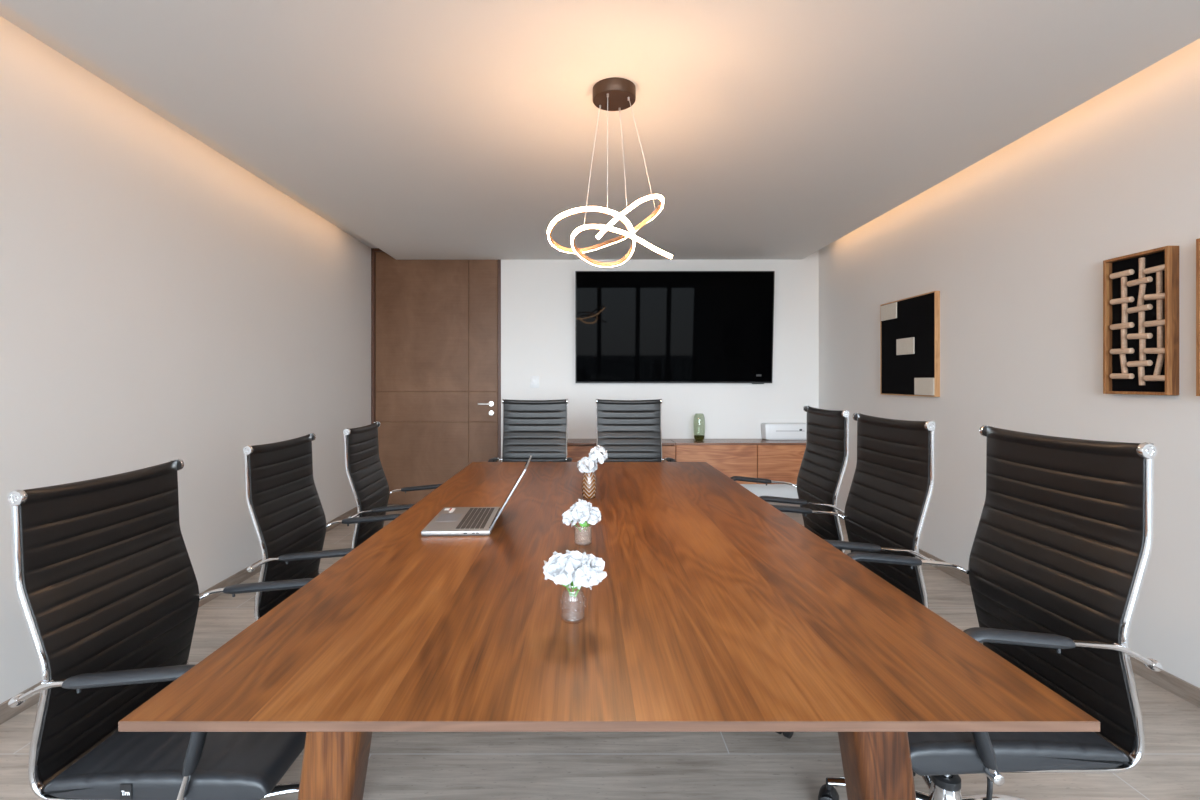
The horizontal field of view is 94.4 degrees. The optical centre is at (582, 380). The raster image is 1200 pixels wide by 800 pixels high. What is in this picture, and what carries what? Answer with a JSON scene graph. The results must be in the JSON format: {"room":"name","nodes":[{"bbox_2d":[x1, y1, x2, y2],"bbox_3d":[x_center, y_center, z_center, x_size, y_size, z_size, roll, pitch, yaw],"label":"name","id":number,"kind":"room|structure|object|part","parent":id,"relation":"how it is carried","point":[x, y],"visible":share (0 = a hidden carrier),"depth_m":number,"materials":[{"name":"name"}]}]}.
{"room":"conference room","nodes":[
{"label":"conference room","id":0,"kind":"room"},
{"bbox_2d":[0,16,370,703],"bbox_3d":[-2.205,-0.092,2.465,0.150,2.685,6.530,0,0,0],"label":"wall","id":1,"kind":"structure","parent":0,"point":[162,301],"depth_m":2.73,"materials":[{"name":"paint"}]},
{"bbox_2d":[0,507,356,724],"bbox_3d":[-2.124,1.215,2.465,0.012,0.070,6.230,0,0,0],"label":"baseboard","id":2,"kind":"structure","parent":1,"relation":"attached to","point":[6,712],"depth_m":3.16,"materials":[{"name":"wood"}]},
{"bbox_2d":[0,3,376,247],"bbox_3d":[0.120,-1.395,2.465,4.800,0.120,6.530,0,0,0],"label":"trim","id":3,"kind":"structure","parent":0,"point":[7,13],"depth_m":2.65,"materials":[{"name":"paint"}]},
{"bbox_2d":[0,505,1199,799],"bbox_3d":[0.120,1.310,2.465,4.800,0.120,6.530,0,0,0],"label":"floor","id":4,"kind":"structure","parent":0,"point":[401,765],"depth_m":1.82,"materials":[{"name":"wood"}]},
{"bbox_2d":[7,459,313,799],"bbox_3d":[-0.977,0.747,1.506,0.630,1.006,0.607,0,0,0],"label":"office chair","id":5,"kind":"object","parent":4,"relation":"on","point":[106,584],"visible":0.78,"depth_m":1.35,"materials":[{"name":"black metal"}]},
{"bbox_3d":[-1.028,0.600,1.256,0.527,0.706,0.020,0,0,0],"label":"frame","id":6,"kind":"part","parent":5,"relation":"part of","materials":[{"name":"silver metal"}]},
{"bbox_3d":[-1.043,0.792,1.234,0.430,0.313,0.045,0,0,0],"label":"armrest","id":7,"kind":"part","parent":5,"relation":"part of","materials":[{"name":"silver metal"}]},
{"bbox_3d":[-1.177,0.599,1.495,0.224,0.705,0.483,0,0,0],"label":"backrest","id":8,"kind":"part","parent":5,"relation":"part of","materials":[{"name":"black leather"}]},
{"bbox_3d":[-0.959,0.919,1.495,0.512,0.072,0.514,0,0,0],"label":"seat","id":9,"kind":"part","parent":5,"relation":"part of","materials":[{"name":"black leather"}]},
{"bbox_3d":[-1.043,0.792,1.759,0.430,0.313,0.046,0,0,-1],"label":"armrest","id":10,"kind":"part","parent":5,"relation":"part of","materials":[{"name":"silver metal"}]},
{"bbox_2d":[243,433,400,620],"bbox_3d":[-0.977,0.747,2.366,0.630,1.006,0.607,0,0,0],"label":"office chair","id":11,"kind":"object","parent":4,"relation":"on","point":[285,508],"visible":0.54,"depth_m":2.27,"materials":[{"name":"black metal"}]},
{"bbox_3d":[-1.028,0.600,2.116,0.527,0.706,0.020,0,0,0],"label":"frame","id":12,"kind":"part","parent":11,"relation":"part of","materials":[{"name":"silver metal"}]},
{"bbox_3d":[-1.043,0.792,2.094,0.430,0.313,0.045,0,0,0],"label":"armrest","id":13,"kind":"part","parent":11,"relation":"part of","materials":[{"name":"silver metal"}]},
{"bbox_3d":[-1.177,0.599,2.355,0.224,0.705,0.483,0,0,0],"label":"backrest","id":14,"kind":"part","parent":11,"relation":"part of","materials":[{"name":"black leather"}]},
{"bbox_3d":[-1.043,0.792,2.619,0.430,0.313,0.046,0,0,-1],"label":"armrest","id":15,"kind":"part","parent":11,"relation":"part of","materials":[{"name":"silver metal"}]},
{"bbox_2d":[343,421,441,547],"bbox_3d":[-0.937,0.747,3.141,0.630,1.006,0.607,0,0,-3],"label":"office chair","id":16,"kind":"object","parent":4,"relation":"on","point":[365,473],"visible":0.48,"depth_m":3.02,"materials":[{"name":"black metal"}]},
{"bbox_3d":[-0.977,0.600,2.889,0.527,0.706,0.020,0,0,-3],"label":"frame","id":17,"kind":"part","parent":16,"relation":"part of","materials":[{"name":"silver metal"}]},
{"bbox_3d":[-0.990,0.792,2.865,0.430,0.313,0.045,0,0,-3],"label":"armrest","id":18,"kind":"part","parent":16,"relation":"part of","materials":[{"name":"silver metal"}]},
{"bbox_3d":[-1.137,0.599,3.119,0.224,0.705,0.483,0,0,-3],"label":"backrest","id":19,"kind":"part","parent":16,"relation":"part of","materials":[{"name":"black leather"}]},
{"bbox_2d":[488,399,571,461],"bbox_3d":[-0.376,0.694,3.985,0.628,1.113,0.619,0,0,0],"label":"office chair","id":20,"kind":"object","parent":4,"relation":"on","point":[536,428],"visible":0.37,"depth_m":4.24,"materials":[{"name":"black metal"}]},
{"bbox_3d":[-0.130,0.509,4.023,0.020,0.738,0.507,0,0,0],"label":"frame","id":21,"kind":"part","parent":20,"relation":"part of","materials":[{"name":"silver metal"}]},
{"bbox_2d":[118,462,1099,799],"bbox_3d":[0.038,0.875,2.122,1.443,0.750,2.616,0,0,0],"label":"conference table","id":22,"kind":"object","parent":4,"relation":"on","point":[714,609],"visible":0.93,"depth_m":1.05,"materials":[{"name":"brown wood"}]},
{"bbox_3d":[-0.443,0.883,0.929,0.186,0.734,0.090,0,0,0],"label":"leg","id":23,"kind":"part","parent":22,"relation":"part of","materials":[{"name":"brown wood"}]},
{"bbox_2d":[421,455,531,535],"bbox_3d":[-0.359,0.393,1.963,0.338,0.215,0.345,0,0,-2],"label":"laptop","id":24,"kind":"object","parent":22,"relation":"on","point":[450,521],"visible":1,"depth_m":1.88,"materials":[{"name":"metal"}]},
{"bbox_3d":[-0.250,0.385,1.967,0.006,0.230,0.344,30,-1,-2],"label":"lid","id":25,"kind":"part","parent":24,"relation":"part of","materials":[{"name":"silver metal"}]},
{"bbox_2d":[561,589,584,623],"bbox_3d":[-0.021,0.462,1.165,0.054,0.077,0.053,0,0,0],"label":"flower vase","id":26,"kind":"object","parent":22,"relation":"on","point":[583,603],"visible":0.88,"depth_m":1.17,"materials":[{"name":"clear glass"}]},
{"bbox_2d":[543,551,576,595],"bbox_3d":[-0.051,0.405,1.160,0.067,0.094,0.077,0,0,-34],"label":"flower","id":27,"kind":"object","parent":26,"relation":"in","point":[549,572],"visible":0.59,"depth_m":1.15,"materials":[{"name":"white plant"}]},
{"bbox_2d":[554,550,591,595],"bbox_3d":[-0.021,0.400,1.149,0.085,0.099,0.078,0,0,0],"label":"flower","id":28,"kind":"object","parent":26,"relation":"in","point":[575,563],"visible":0.99,"depth_m":1.13,"materials":[{"name":"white plant"}]},
{"bbox_2d":[574,554,606,596],"bbox_3d":[0.015,0.410,1.168,0.072,0.090,0.075,0,0,0],"label":"flower","id":29,"kind":"object","parent":26,"relation":"on","point":[597,574],"visible":0.62,"depth_m":1.15,"materials":[{"name":"white plant"}]},
{"bbox_2d":[582,472,595,498],"bbox_3d":[0.026,0.441,2.375,0.063,0.118,0.063,0,0,0],"label":"flower vase","id":30,"kind":"object","parent":22,"relation":"on","point":[588,479],"visible":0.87,"depth_m":2.35,"materials":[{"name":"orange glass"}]},
{"bbox_2d":[577,457,597,472],"bbox_3d":[0.018,0.380,2.365,0.090,0.116,0.090,0,0,0],"label":"flower","id":31,"kind":"object","parent":30,"relation":"in","point":[585,464],"visible":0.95,"depth_m":2.34,"materials":[{"name":"white plant"}]},
{"bbox_2d":[588,445,607,463],"bbox_3d":[0.065,0.348,2.381,0.084,0.146,0.086,0,0,0],"label":"flower","id":32,"kind":"object","parent":30,"relation":"in","point":[598,454],"visible":0.98,"depth_m":2.36,"materials":[{"name":"white plant"}]},
{"bbox_3d":[0.520,0.883,0.929,0.186,0.734,0.090,0,0,0],"label":"leg","id":33,"kind":"part","parent":22,"relation":"part of","materials":[{"name":"brown wood"}]},
{"bbox_3d":[0.000,0.471,1.705,0.054,0.058,0.054,0,0,0],"label":"flower vase","id":34,"kind":"object","parent":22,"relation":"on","visible":0},
{"bbox_2d":[562,510,580,531],"bbox_3d":[-0.035,0.428,1.700,0.062,0.070,0.049,0,0,0],"label":"flower","id":35,"kind":"object","parent":34,"relation":"on","point":[567,519],"visible":0.84,"depth_m":1.69,"materials":[{"name":"white plant"}]},
{"bbox_2d":[569,499,593,529],"bbox_3d":[-0.003,0.408,1.695,0.076,0.094,0.074,0,0,-42],"label":"flower","id":36,"kind":"object","parent":34,"relation":"on","point":[581,511],"visible":1,"depth_m":1.68,"materials":[{"name":"white plant"}]},
{"bbox_2d":[584,507,600,530],"bbox_3d":[0.030,0.424,1.705,0.052,0.074,0.055,0,0,0],"label":"flower","id":37,"kind":"object","parent":34,"relation":"on","point":[596,517],"visible":0.88,"depth_m":1.69,"materials":[{"name":"white plant"}]},
{"bbox_2d":[596,399,675,461],"bbox_3d":[0.344,0.694,3.985,0.628,1.113,0.619,0,0,0],"label":"office chair","id":38,"kind":"object","parent":4,"relation":"on","point":[629,430],"visible":0.38,"depth_m":4.24,"materials":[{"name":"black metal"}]},
{"bbox_3d":[0.114,0.509,4.023,0.020,0.738,0.507,0,0,0],"label":"frame","id":39,"kind":"part","parent":38,"relation":"part of","materials":[{"name":"silver metal"}]},
{"bbox_3d":[0.591,0.509,4.023,0.020,0.738,0.507,0,0,0],"label":"frame","id":40,"kind":"part","parent":38,"relation":"part of","materials":[{"name":"silver metal"}]},
{"bbox_2d":[731,405,849,552],"bbox_3d":[0.980,0.694,2.893,0.619,1.113,0.628,0,0,2],"label":"office chair","id":41,"kind":"object","parent":4,"relation":"on","point":[826,454],"visible":0.51,"depth_m":2.80,"materials":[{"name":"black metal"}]},
{"bbox_3d":[1.044,0.711,3.144,0.431,0.326,0.045,0,0,2],"label":"armrest","id":42,"kind":"part","parent":41,"relation":"part of","materials":[{"name":"silver metal"}]},
{"bbox_3d":[1.167,0.508,2.879,0.203,0.737,0.483,0,0,2],"label":"backrest","id":43,"kind":"part","parent":41,"relation":"part of","materials":[{"name":"black leather"}]},
{"bbox_3d":[1.029,0.711,2.619,0.431,0.326,0.046,0,0,1],"label":"armrest","id":44,"kind":"part","parent":41,"relation":"part of","materials":[{"name":"silver metal"}]},
{"bbox_3d":[1.011,0.509,2.645,0.507,0.738,0.020,0,0,2],"label":"frame","id":45,"kind":"part","parent":41,"relation":"part of","materials":[{"name":"silver metal"}]},
{"bbox_2d":[770,412,935,738],"bbox_3d":[0.927,0.694,2.174,0.619,1.113,0.628,0,0,-1],"label":"office chair","id":46,"kind":"object","parent":4,"relation":"on","point":[890,494],"visible":0.47,"depth_m":2.08,"materials":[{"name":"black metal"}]},
{"bbox_3d":[0.978,0.711,2.428,0.431,0.326,0.045,0,0,-1],"label":"armrest","id":47,"kind":"part","parent":46,"relation":"part of","materials":[{"name":"silver metal"}]},
{"bbox_3d":[1.114,0.508,2.169,0.203,0.737,0.483,0,0,-1],"label":"backrest","id":48,"kind":"part","parent":46,"relation":"part of","materials":[{"name":"black leather"}]},
{"bbox_3d":[0.989,0.711,1.902,0.431,0.326,0.046,0,0,-2],"label":"armrest","id":49,"kind":"part","parent":46,"relation":"part of","materials":[{"name":"silver metal"}]},
{"bbox_3d":[0.970,0.509,1.928,0.507,0.738,0.020,0,0,-1],"label":"frame","id":50,"kind":"part","parent":46,"relation":"part of","materials":[{"name":"silver metal"}]},
{"bbox_2d":[818,425,1161,799],"bbox_3d":[0.985,0.694,1.492,0.619,1.113,0.628,0,0,0],"label":"office chair","id":51,"kind":"object","parent":4,"relation":"on","point":[1062,545],"visible":0.78,"depth_m":1.35,"materials":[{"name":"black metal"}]},
{"bbox_3d":[1.042,0.711,1.746,0.431,0.326,0.045,0,0,0],"label":"armrest","id":52,"kind":"part","parent":51,"relation":"part of","materials":[{"name":"silver metal"}]},
{"bbox_3d":[0.939,0.936,1.336,0.028,0.105,0.177,0,0,13],"label":"lever","id":53,"kind":"part","parent":51,"relation":"part of","materials":[{"name":"grey metal"}]},
{"bbox_3d":[0.964,0.844,1.484,0.512,0.072,0.514,0,0,0],"label":"seat","id":54,"kind":"part","parent":51,"relation":"part of","materials":[{"name":"black leather"}]},
{"bbox_3d":[1.172,0.508,1.484,0.203,0.737,0.483,0,0,0],"label":"backrest","id":55,"kind":"part","parent":51,"relation":"part of","materials":[{"name":"black leather"}]},
{"bbox_3d":[1.042,0.711,1.220,0.431,0.326,0.046,0,0,-1],"label":"armrest","id":56,"kind":"part","parent":51,"relation":"part of","materials":[{"name":"silver metal"}]},
{"bbox_3d":[1.023,0.509,1.246,0.507,0.738,0.020,0,0,0],"label":"frame","id":57,"kind":"part","parent":51,"relation":"part of","materials":[{"name":"silver metal"}]},
{"bbox_2d":[501,250,818,497],"bbox_3d":[0.120,-0.092,5.655,4.500,2.685,0.150,0,0,0],"label":"wall","id":58,"kind":"structure","parent":0,"point":[538,296],"depth_m":5.58,"materials":[{"name":"paint"}]},
{"bbox_2d":[371,248,500,504],"bbox_3d":[-1.476,-0.042,5.603,1.303,2.583,0.153,0,0,0],"label":"door","id":59,"kind":"structure","parent":58,"relation":"in","point":[436,324],"depth_m":5.59,"materials":[{"name":"brown wood"}]},
{"bbox_3d":[-0.972,0.230,5.557,0.152,0.054,0.060,0,0,0],"label":"handle","id":60,"kind":"part","parent":59,"relation":"part of","materials":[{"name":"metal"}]},
{"bbox_2d":[530,376,538,387],"bbox_3d":[-0.485,0.010,5.574,0.090,0.120,0.013,0,0,0],"label":"wall switch","id":61,"kind":"object","parent":58,"relation":"attached to","point":[534,380],"visible":1,"depth_m":5.57,"materials":[{"name":"white plastic"}]},
{"bbox_2d":[0,0,1199,259],"bbox_3d":[0.159,-1.278,2.465,4.073,0.115,6.230,0,0,0],"label":"ceiling","id":62,"kind":"structure","parent":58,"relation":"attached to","point":[425,129],"depth_m":2.38,"materials":[{"name":"paint"}]},
{"bbox_2d":[547,77,672,266],"bbox_3d":[0.111,-0.859,2.304,0.520,0.722,0.294,0,0,0],"label":"pendant lamp","id":63,"kind":"object","parent":62,"relation":"hanging from","point":[614,93],"visible":1,"depth_m":2.28,"materials":[{"name":"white metal"}]},
{"bbox_3d":[0.038,-0.898,2.305,0.002,0.549,0.125,0,0,35],"label":"cord","id":64,"kind":"part","parent":63,"relation":"part of","materials":[{"name":"silver metal"}]},
{"bbox_3d":[0.098,-0.920,2.221,0.002,0.505,0.085,0,0,4],"label":"cord","id":65,"kind":"part","parent":63,"relation":"part of","materials":[{"name":"silver metal"}]},
{"bbox_3d":[0.168,-0.931,2.312,0.002,0.482,0.138,0,0,-9],"label":"cord","id":66,"kind":"part","parent":63,"relation":"part of","materials":[{"name":"silver metal"}]},
{"bbox_3d":[0.250,-0.946,2.333,0.152,0.454,0.002,0,0,-34],"label":"cord","id":67,"kind":"part","parent":63,"relation":"part of","materials":[{"name":"silver metal"}]},
{"bbox_2d":[567,439,675,461],"bbox_3d":[0.094,0.772,5.385,1.548,0.385,0.389,0,0,0],"label":"credenza","id":68,"kind":"object","parent":58,"relation":"attached to","point":[577,449],"visible":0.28,"depth_m":5.19,"materials":[{"name":"brown wood"}]},
{"bbox_3d":[-0.290,0.787,5.202,0.775,0.355,0.018,0,0,0],"label":"door","id":69,"kind":"part","parent":68,"relation":"part of","materials":[{"name":"brown wood"}]},
{"bbox_3d":[0.093,0.589,5.385,1.546,0.018,0.389,0,0,0],"label":"panel","id":70,"kind":"part","parent":68,"relation":"part of","materials":[{"name":"brown wood"}]},
{"bbox_3d":[0.483,0.787,5.202,0.763,0.355,0.018,0,0,0],"label":"door","id":71,"kind":"part","parent":68,"relation":"part of","materials":[{"name":"brown wood"}]},
{"bbox_2d":[575,271,774,383],"bbox_3d":[0.905,-0.526,5.518,1.960,1.112,0.121,0,0,0],"label":"television","id":72,"kind":"object","parent":58,"relation":"attached to","point":[631,326],"visible":1,"depth_m":5.49,"materials":[{"name":"black glass"}]},
{"bbox_2d":[670,439,805,483],"bbox_3d":[1.619,0.772,5.385,1.498,0.385,0.389,0,0,0],"label":"credenza","id":73,"kind":"object","parent":58,"relation":"attached to","point":[773,460],"visible":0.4,"depth_m":5.19,"materials":[{"name":"brown wood"}]},
{"bbox_2d":[693,413,704,440],"bbox_3d":[1.137,0.449,5.430,0.114,0.262,0.114,0,0,0],"label":"vase","id":74,"kind":"object","parent":73,"relation":"on","point":[696,437],"visible":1,"depth_m":5.40,"materials":[{"name":"green glass"}]},
{"bbox_3d":[1.250,0.782,5.200,0.757,0.365,0.021,0,0,0],"label":"door","id":75,"kind":"part","parent":73,"relation":"part of","materials":[{"name":"brown wood"}]},
{"bbox_3d":[1.618,0.589,5.386,1.496,0.018,0.385,0,0,0],"label":"panel","id":76,"kind":"part","parent":73,"relation":"part of","materials":[{"name":"brown wood"}]},
{"bbox_3d":[2.000,0.782,5.200,0.731,0.365,0.021,0,0,0],"label":"door","id":77,"kind":"part","parent":73,"relation":"part of","materials":[{"name":"brown wood"}]},
{"bbox_2d":[761,423,806,439],"bbox_3d":[2.020,0.500,5.500,0.470,0.160,0.139,0,0,0],"label":"printer","id":78,"kind":"object","parent":73,"relation":"on","point":[770,431],"visible":0.74,"depth_m":5.43,"materials":[{"name":"white plastic"}]},
{"bbox_3d":[2.020,0.422,5.503,0.450,0.005,0.124,0,0,0],"label":"lid","id":79,"kind":"part","parent":78,"relation":"part of","materials":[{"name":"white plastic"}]},
{"bbox_2d":[767,498,799,505],"bbox_3d":[0.776,1.215,5.574,3.163,0.070,0.012,0,0,0],"label":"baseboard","id":80,"kind":"structure","parent":58,"relation":"attached to","point":[771,503],"depth_m":5.57,"materials":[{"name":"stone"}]},
{"bbox_2d":[819,38,1199,687],"bbox_3d":[2.445,-0.092,2.465,0.150,2.685,6.530,0,0,0],"label":"wall","id":81,"kind":"structure","parent":0,"point":[1014,244],"depth_m":2.83,"materials":[{"name":"paint"}]},
{"bbox_2d":[880,291,939,396],"bbox_3d":[2.352,-0.246,4.023,0.037,0.705,0.678,0,0,0],"label":"wall art","id":82,"kind":"object","parent":81,"relation":"attached to","point":[909,327],"visible":1,"depth_m":3.97,"materials":[{"name":"brown wood"}]},
{"bbox_3d":[2.353,-0.246,4.358,0.033,0.705,0.008,0,0,0],"label":"frame","id":83,"kind":"part","parent":82,"relation":"part of","materials":[{"name":"brown wood"}]},
{"bbox_3d":[2.353,-0.595,4.023,0.033,0.008,0.662,0,0,0],"label":"frame rail","id":84,"kind":"part","parent":82,"relation":"part of","materials":[{"name":"brown wood"}]},
{"bbox_3d":[2.353,0.102,4.023,0.033,0.008,0.662,0,0,0],"label":"frame rail","id":85,"kind":"part","parent":82,"relation":"part of","materials":[{"name":"brown wood"}]},
{"bbox_3d":[2.353,-0.246,3.688,0.033,0.705,0.008,0,0,0],"label":"frame","id":86,"kind":"part","parent":82,"relation":"part of","materials":[{"name":"brown wood"}]},
{"bbox_2d":[838,511,1199,707],"bbox_3d":[2.364,1.215,2.465,0.012,0.070,6.230,0,0,0],"label":"baseboard","id":87,"kind":"structure","parent":81,"relation":"attached to","point":[1165,680],"depth_m":2.27,"materials":[{"name":"wood"}]},
{"bbox_2d":[1103,246,1178,394],"bbox_3d":[2.346,-0.240,2.342,0.047,0.595,0.275,0,0,0],"label":"wall art","id":88,"kind":"object","parent":81,"relation":"attached to","point":[1141,289],"visible":1,"depth_m":2.32,"materials":[{"name":"brown wood"}]},
{"bbox_3d":[2.346,-0.240,2.474,0.047,0.595,0.012,0,0,0],"label":"frame","id":89,"kind":"part","parent":88,"relation":"part of","materials":[{"name":"brown wood"}]},
{"bbox_3d":[2.346,-0.532,2.342,0.047,0.012,0.251,0,0,0],"label":"frame rail","id":90,"kind":"part","parent":88,"relation":"part of","materials":[{"name":"brown wood"}]},
{"bbox_3d":[2.346,0.051,2.342,0.047,0.012,0.251,0,0,0],"label":"frame rail","id":91,"kind":"part","parent":88,"relation":"part of","materials":[{"name":"brown wood"}]},
{"bbox_3d":[2.346,-0.240,2.211,0.047,0.595,0.012,0,0,0],"label":"frame","id":92,"kind":"part","parent":88,"relation":"part of","materials":[{"name":"brown wood"}]},
{"bbox_2d":[1196,238,1199,395],"bbox_3d":[2.346,-0.240,1.966,0.047,0.595,0.275,0,0,0],"label":"wall art","id":93,"kind":"object","parent":81,"relation":"attached to","point":[1197,240],"visible":1,"depth_m":2.10,"materials":[{"name":"brown wood"}]}
]}

